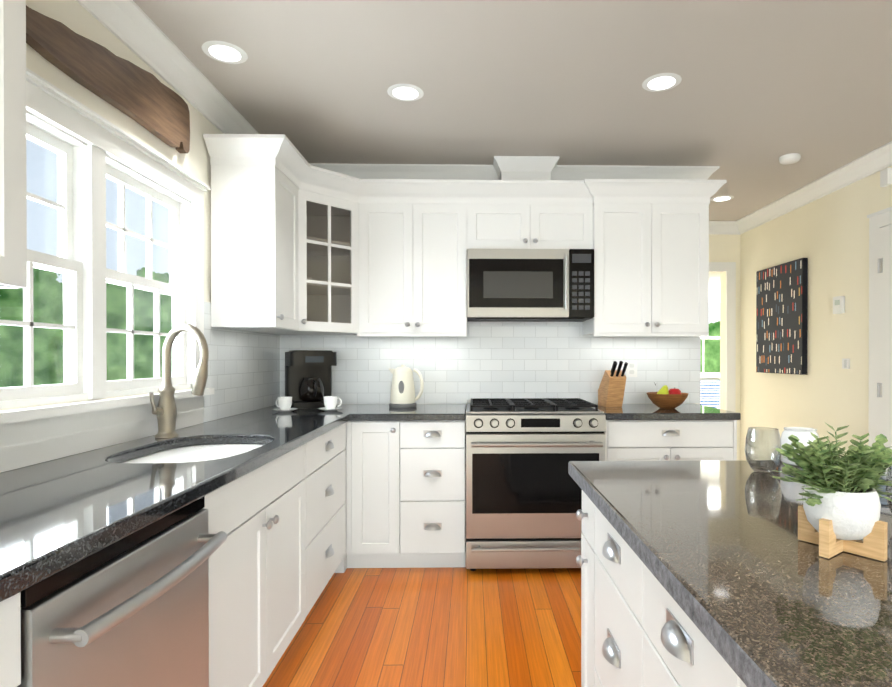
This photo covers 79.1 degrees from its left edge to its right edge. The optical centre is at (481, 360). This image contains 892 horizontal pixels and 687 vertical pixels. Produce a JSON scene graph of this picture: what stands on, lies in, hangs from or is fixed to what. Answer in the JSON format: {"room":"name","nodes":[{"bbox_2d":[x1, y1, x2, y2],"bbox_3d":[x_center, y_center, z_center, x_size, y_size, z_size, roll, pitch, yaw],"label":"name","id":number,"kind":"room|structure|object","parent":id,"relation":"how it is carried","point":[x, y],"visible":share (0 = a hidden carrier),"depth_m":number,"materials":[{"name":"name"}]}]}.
{"room":"kitchen","nodes":[
{"label":"kitchen","id":0,"kind":"room"},
{"bbox_2d":[0,0,222,410],"bbox_3d":[-1.367,-0.030,0.666,0.090,2.520,6.240,0,0,-1],"label":"wall","id":1,"kind":"structure","parent":0,"point":[75,16],"depth_m":2.00,"materials":[{"name":"white paint"}]},
{"bbox_2d":[0,0,26,288],"bbox_3d":[-1.151,-0.573,0.691,0.318,0.835,0.988,0,0,-1],"label":"upper cabinet","id":2,"kind":"object","parent":1,"relation":"attached to","point":[13,176],"depth_m":1.15,"materials":[{"name":"white wood"}]},
{"bbox_2d":[0,67,213,472],"bbox_3d":[-1.348,-0.260,1.384,0.145,1.141,2.477,0,0,-1],"label":"window","id":3,"kind":"structure","parent":1,"relation":"in","point":[29,436],"depth_m":1.85,"materials":[{"name":"white wood"}]},
{"bbox_2d":[0,138,179,387],"bbox_3d":[-1.394,-0.308,1.875,0.036,0.775,1.214,0,0,-1],"label":"window panel","id":4,"kind":"object","parent":3,"relation":"attached to","point":[72,287],"visible":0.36,"depth_m":1.80,"materials":[{"name":"clear glass"}]},
{"bbox_2d":[26,5,189,152],"bbox_3d":[-1.325,-1.035,1.889,0.035,0.230,1.095,0,0,-1],"label":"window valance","id":5,"kind":"object","parent":1,"relation":"attached to","point":[152,104],"visible":0.94,"depth_m":1.93,"materials":[{"name":"brown wood"}]},
{"bbox_2d":[76,0,258,133],"bbox_3d":[-1.276,-1.237,0.601,0.090,0.105,6.120,0,0,-1],"label":"crown molding","id":6,"kind":"structure","parent":1,"relation":"attached to","point":[132,26],"depth_m":2.23,"materials":[{"name":"white wood"}]},
{"bbox_2d":[203,302,279,422],"bbox_3d":[-1.363,0.007,3.136,0.010,0.589,1.060,0,0,-1],"label":"wall tile","id":7,"kind":"structure","parent":1,"relation":"attached to","point":[243,371],"depth_m":3.02,"materials":[{"name":"white tile"}]},
{"bbox_2d":[210,156,726,335],"bbox_3d":[0.031,-0.586,3.194,2.778,0.835,0.966,0,0,-1],"label":"upper cabinet","id":8,"kind":"object","parent":1,"relation":"attached to","point":[300,245],"depth_m":3.35,"materials":[{"name":"white wood"}]},
{"bbox_2d":[467,249,593,321],"bbox_3d":[0.301,-0.471,3.477,0.784,0.430,0.413,0,0,-1],"label":"microwave","id":9,"kind":"object","parent":8,"relation":"attached to","point":[530,285],"visible":0.98,"depth_m":3.32,"materials":[{"name":"silver metal"}]},
{"bbox_2d":[309,163,719,179],"bbox_3d":[0.156,-1.253,3.644,2.890,0.105,0.090,0,0,-1],"label":"crown molding","id":10,"kind":"structure","parent":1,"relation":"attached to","point":[361,171],"depth_m":3.63,"materials":[{"name":"white wood"}]},
{"bbox_2d":[263,567,580,686],"bbox_3d":[1.851,1.230,2.639,6.720,0.020,10.350,0,0,-1],"label":"floor","id":11,"kind":"structure","parent":0,"point":[420,627],"depth_m":2.42,"materials":[{"name":"brown wood"}]},
{"bbox_2d":[0,592,20,686],"bbox_3d":[-1.017,0.794,0.502,0.596,0.874,0.691,0,0,-1],"label":"base cabinet","id":12,"kind":"object","parent":11,"relation":"on","point":[10,608],"depth_m":0.83,"materials":[{"name":"white wood"}]},
{"bbox_2d":[0,404,363,601],"bbox_3d":[-1.028,0.329,1.908,0.630,0.040,3.508,0,0,-1],"label":"countertop","id":13,"kind":"structure","parent":12,"relation":"on","point":[58,515],"depth_m":1.34,"materials":[{"name":"stone"}]},
{"bbox_2d":[149,323,208,437],"bbox_3d":[-1.184,0.081,2.121,0.224,0.451,0.140,0,0,-1],"label":"faucet","id":14,"kind":"object","parent":13,"relation":"on","point":[165,410],"visible":1,"depth_m":2.12,"materials":[{"name":"silver metal"}]},
{"bbox_2d":[272,397,297,411],"bbox_3d":[-1.150,0.259,3.152,0.143,0.085,0.143,0,0,-1],"label":"coffee cup","id":15,"kind":"object","parent":13,"relation":"on","point":[284,404],"visible":1,"depth_m":3.12,"materials":[{"name":"white ceramic"}]},
{"bbox_2d":[285,350,336,408],"bbox_3d":[-1.083,0.119,3.430,0.286,0.361,0.272,0,0,-29],"label":"coffee maker","id":16,"kind":"object","parent":13,"relation":"on","point":[308,379],"visible":0.88,"depth_m":3.39,"materials":[{"name":"black plastic"}]},
{"bbox_2d":[318,396,342,410],"bbox_3d":[-0.895,0.258,3.197,0.143,0.085,0.143,0,0,-1],"label":"coffee cup","id":17,"kind":"object","parent":13,"relation":"on","point":[330,403],"visible":1,"depth_m":3.17,"materials":[{"name":"white ceramic"}]},
{"bbox_2d":[202,492,211,686],"bbox_3d":[-1.029,0.790,1.139,0.596,0.874,0.583,0,0,-1],"label":"base cabinet","id":18,"kind":"object","parent":11,"relation":"on","point":[208,498],"depth_m":1.47,"materials":[{"name":"white wood"}]},
{"bbox_2d":[17,496,226,686],"bbox_3d":[-0.953,0.742,1.140,0.635,0.761,0.574,0,0,-1],"label":"dishwasher","id":19,"kind":"object","parent":18,"relation":"in","point":[131,610],"visible":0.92,"depth_m":1.09,"materials":[{"name":"silver metal"}]},
{"bbox_2d":[123,443,307,686],"bbox_3d":[-1.043,0.787,1.863,0.596,0.874,0.866,0,0,-1],"label":"base cabinet","id":20,"kind":"object","parent":11,"relation":"on","point":[277,556],"depth_m":1.83,"materials":[{"name":"white wood"}]},
{"bbox_2d":[308,423,345,612],"bbox_3d":[-1.059,0.783,2.686,0.596,0.874,0.780,0,0,-1],"label":"base cabinet","id":21,"kind":"object","parent":11,"relation":"on","point":[326,452],"depth_m":2.62,"materials":[{"name":"white wood"}]},
{"bbox_2d":[334,421,353,572],"bbox_3d":[-1.057,0.779,3.364,0.625,0.874,0.616,0,0,-1],"label":"base cabinet","id":22,"kind":"object","parent":11,"relation":"on","point":[348,561],"depth_m":3.06,"materials":[{"name":"white wood"}]},
{"bbox_2d":[354,421,401,567],"bbox_3d":[-0.622,0.779,3.373,0.299,0.874,0.616,0,0,-1],"label":"base cabinet","id":23,"kind":"object","parent":11,"relation":"on","point":[377,444],"depth_m":3.07,"materials":[{"name":"white wood"}]},
{"bbox_2d":[352,404,465,420],"bbox_3d":[-0.420,0.321,3.354,0.643,0.040,0.639,0,0,-1],"label":"countertop","id":24,"kind":"structure","parent":23,"relation":"on","point":[370,412],"depth_m":3.06,"materials":[{"name":"stone"}]},
{"bbox_2d":[389,365,423,407],"bbox_3d":[-0.486,0.165,3.464,0.228,0.270,0.176,0,0,-1],"label":"kettle","id":25,"kind":"object","parent":24,"relation":"on","point":[402,394],"visible":1,"depth_m":3.41,"materials":[{"name":"beige plastic"}]},
{"bbox_2d":[402,417,465,567],"bbox_3d":[-0.285,0.779,3.379,0.375,0.874,0.616,0,0,-1],"label":"base cabinet","id":26,"kind":"object","parent":11,"relation":"on","point":[405,502],"depth_m":3.07,"materials":[{"name":"white wood"}]},
{"bbox_2d":[466,398,605,570],"bbox_3d":[0.302,0.738,3.336,0.790,0.957,0.705,0,0,-1],"label":"range","id":27,"kind":"object","parent":11,"relation":"on","point":[523,497],"visible":0.9,"depth_m":3.05,"materials":[{"name":"silver metal"}]},
{"bbox_2d":[576,490,746,686],"bbox_3d":[0.818,0.793,0.527,1.067,0.874,2.170,0,0,-1],"label":"kitchen island","id":28,"kind":"object","parent":11,"relation":"on","point":[639,628],"visible":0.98,"depth_m":1.11,"materials":[{"name":"white wood"}]},
{"bbox_2d":[568,460,891,686],"bbox_3d":[0.979,0.335,0.528,1.385,0.042,2.270,0,0,-1],"label":"island countertop","id":29,"kind":"structure","parent":28,"relation":"on","point":[759,592],"depth_m":0.80,"materials":[{"name":"stone"}]},
{"bbox_2d":[745,427,781,472],"bbox_3d":[0.778,0.248,1.488,0.092,0.118,0.092,0,0,-1],"label":"wine glass","id":30,"kind":"object","parent":29,"relation":"on","point":[768,468],"visible":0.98,"depth_m":1.47,"materials":[{"name":"clear glass"}]},
{"bbox_2d":[780,427,818,465],"bbox_3d":[0.941,0.255,1.592,0.104,0.104,0.104,0,0,-1],"label":"jar","id":31,"kind":"object","parent":29,"relation":"on","point":[803,435],"visible":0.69,"depth_m":1.57,"materials":[{"name":"white ceramic"}]},
{"bbox_2d":[772,423,891,560],"bbox_3d":[0.589,0.208,0.895,0.203,0.204,0.217,0,0,-1],"label":"potted plant","id":32,"kind":"object","parent":29,"relation":"on","point":[839,509],"visible":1,"depth_m":0.85,"materials":[{"name":"green plant"}]},
{"bbox_2d":[804,457,891,504],"bbox_3d":[1.046,0.275,1.324,0.420,0.067,0.340,0,0,-1],"label":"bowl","id":33,"kind":"object","parent":29,"relation":"on","point":[883,501],"visible":0.04,"depth_m":1.27,"materials":[{"name":"clear glass"}]},
{"bbox_2d":[885,455,891,512],"bbox_3d":[0.807,0.245,0.994,0.101,0.130,0.101,0,0,-1],"label":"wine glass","id":34,"kind":"object","parent":29,"relation":"on","point":[888,488],"visible":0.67,"depth_m":1.01,"materials":[{"name":"clear glass"}]},
{"bbox_2d":[604,420,736,460],"bbox_3d":[1.082,0.779,3.405,0.764,0.874,0.616,0,0,-1],"label":"base cabinet","id":35,"kind":"object","parent":11,"relation":"on","point":[625,440],"depth_m":3.10,"materials":[{"name":"white wood"}]},
{"bbox_2d":[594,404,740,419],"bbox_3d":[1.089,0.321,3.386,0.775,0.040,0.632,0,0,-1],"label":"countertop","id":36,"kind":"structure","parent":35,"relation":"on","point":[655,412],"depth_m":3.08,"materials":[{"name":"stone"}]},
{"bbox_2d":[598,361,627,406],"bbox_3d":[0.847,0.152,3.456,0.110,0.295,0.258,0,0,-9],"label":"knife block","id":37,"kind":"object","parent":36,"relation":"on","point":[611,389],"visible":1,"depth_m":3.42,"materials":[{"name":"brown wood"}]},
{"bbox_2d":[647,384,688,408],"bbox_3d":[1.157,0.220,3.356,0.250,0.161,0.250,0,0,-1],"label":"fruit bowl","id":38,"kind":"object","parent":36,"relation":"on","point":[663,397],"visible":1,"depth_m":3.29,"materials":[{"name":"brown wood"}]},
{"bbox_2d":[700,380,719,408],"bbox_3d":[3.276,0.734,7.055,2.100,0.927,0.970,0,0,-1],"label":"sofa","id":39,"kind":"object","parent":11,"relation":"on","point":[709,393],"visible":0.04,"depth_m":7.20,"materials":[{"name":"white fabric"}]},
{"bbox_2d":[133,0,891,220],"bbox_3d":[1.851,-1.325,2.626,6.720,0.050,10.350,0,0,-1],"label":"ceiling","id":40,"kind":"structure","parent":0,"point":[754,95],"depth_m":2.50,"materials":[{"name":"beige paint"}]},
{"bbox_2d":[202,40,247,63],"bbox_3d":[-1.083,-1.296,2.275,0.176,0.004,0.176,0,0,-1],"label":"recessed light","id":41,"kind":"object","parent":40,"relation":"in","point":[224,52],"visible":1,"depth_m":2.27,"materials":[{"name":"white"}]},
{"bbox_2d":[387,84,423,100],"bbox_3d":[-0.369,-1.298,2.619,0.176,0.004,0.176,0,0,-1],"label":"recessed light","id":42,"kind":"object","parent":40,"relation":"in","point":[405,92],"visible":1,"depth_m":2.61,"materials":[{"name":"white"}]},
{"bbox_2d":[642,73,681,91],"bbox_3d":[0.843,-1.297,2.522,0.176,0.004,0.176,0,0,-1],"label":"recessed light","id":43,"kind":"object","parent":40,"relation":"in","point":[660,82],"visible":1,"depth_m":2.51,"materials":[{"name":"white plastic"}]},
{"bbox_2d":[710,195,733,201],"bbox_3d":[1.948,-1.306,4.364,0.176,0.004,0.176,0,0,-1],"label":"recessed light","id":44,"kind":"object","parent":40,"relation":"in","point":[722,198],"visible":1,"depth_m":4.35,"materials":[{"name":"white"}]},
{"bbox_2d":[779,153,800,164],"bbox_3d":[1.975,-1.287,3.454,0.120,0.034,0.120,0,0,-1],"label":"smoke detector","id":45,"kind":"object","parent":40,"relation":"attached to","point":[791,158],"visible":1,"depth_m":3.42,"materials":[{"name":"white plastic"}]},
{"bbox_2d":[701,273,719,379],"bbox_3d":[2.939,-0.066,7.705,4.250,2.520,0.150,0,0,-1],"label":"wall","id":46,"kind":"structure","parent":0,"point":[714,284],"depth_m":7.62,"materials":[{"name":"white paint"}]},
{"bbox_2d":[701,297,719,377],"bbox_3d":[3.266,-0.321,7.601,1.000,1.130,0.060,0,0,-1],"label":"room window","id":47,"kind":"structure","parent":46,"relation":"in","point":[710,355],"depth_m":7.62,"materials":[{"name":"white"}]},
{"bbox_2d":[709,234,740,460],"bbox_3d":[2.001,-0.053,5.241,1.280,2.520,0.120,0,0,-1],"label":"wall","id":48,"kind":"structure","parent":0,"point":[724,247],"depth_m":5.19,"materials":[{"name":"beige paint"}]},
{"bbox_2d":[709,262,735,411],"bbox_3d":[1.937,0.134,5.171,1.000,2.145,0.020,0,0,-1],"label":"door frame","id":49,"kind":"structure","parent":48,"relation":"attached to","point":[729,268],"depth_m":5.17,"materials":[{"name":"white"}]},
{"bbox_2d":[709,221,735,234],"bbox_3d":[1.998,-1.260,5.130,0.810,0.105,0.090,0,0,-1],"label":"crown molding","id":50,"kind":"structure","parent":48,"relation":"attached to","point":[715,227],"depth_m":5.13,"materials":[{"name":"white wood"}]},
{"bbox_2d":[740,166,891,460],"bbox_3d":[2.639,-0.034,1.408,0.150,2.520,7.570,0,0,-1],"label":"wall","id":51,"kind":"structure","parent":0,"point":[827,236],"depth_m":3.99,"materials":[{"name":"beige paint"}]},
{"bbox_2d":[756,258,807,374],"bbox_3d":[2.483,-0.340,4.484,0.040,0.900,0.670,0,0,-1],"label":"framed picture","id":52,"kind":"object","parent":51,"relation":"attached to","point":[781,313],"visible":1,"depth_m":4.41,"materials":[{"name":"black"}]},
{"bbox_2d":[736,141,891,234],"bbox_3d":[2.520,-1.241,1.399,0.090,0.105,7.570,0,0,-1],"label":"crown molding","id":53,"kind":"structure","parent":51,"relation":"attached to","point":[879,159],"depth_m":3.90,"materials":[{"name":"white wood"}]},
{"bbox_2d":[833,296,844,313],"bbox_3d":[2.505,-0.386,3.779,0.026,0.120,0.090,0,0,-1],"label":"thermostat","id":54,"kind":"object","parent":51,"relation":"attached to","point":[838,304],"visible":0.94,"depth_m":3.76,"materials":[{"name":"white plastic"}]},
{"bbox_2d":[842,359,849,368],"bbox_3d":[2.515,0.024,3.721,0.009,0.070,0.070,0,0,-1],"label":"switch plate","id":55,"kind":"object","parent":51,"relation":"attached to","point":[845,363],"visible":1,"depth_m":3.71,"materials":[{"name":"white plastic"}]},
{"bbox_2d":[867,207,891,446],"bbox_3d":[2.521,0.142,2.972,0.028,2.153,1.050,0,0,-1],"label":"door frame","id":56,"kind":"structure","parent":51,"relation":"attached to","point":[880,219],"depth_m":3.44,"materials":[{"name":"white wood"}]},
{"bbox_2d":[877,224,891,448],"bbox_3d":[2.486,0.191,2.973,0.090,2.038,0.855,0,0,-1],"label":"door","id":57,"kind":"structure","parent":51,"relation":"in","point":[884,389],"depth_m":3.34,"materials":[{"name":"white wood"}]},
{"bbox_2d":[880,168,891,186],"bbox_3d":[2.511,-1.134,3.345,0.028,0.100,0.060,0,0,-1],"label":"sensor","id":58,"kind":"object","parent":51,"relation":"attached to","point":[885,177],"visible":1,"depth_m":3.33,"materials":[{"name":"white plastic"}]},
{"bbox_3d":[0.064,-0.046,3.754,2.890,2.520,0.120,0,0,-1],"label":"wall","id":59,"kind":"structure","parent":0,"visible":0},
{"bbox_2d":[280,320,700,403],"bbox_3d":[0.070,0.004,3.688,2.877,0.589,0.010,0,0,-1],"label":"wall tile","id":60,"kind":"structure","parent":59,"relation":"attached to","point":[543,360],"depth_m":3.69,"materials":[{"name":"white tile"}]},
{"bbox_2d":[626,360,636,376],"bbox_3d":[1.030,0.059,3.697,0.075,0.115,0.008,0,0,-1],"label":"electrical outlet plate","id":61,"kind":"object","parent":60,"relation":"attached to","point":[631,369],"visible":1,"depth_m":3.69,"materials":[{"name":"white plastic"}]}
]}

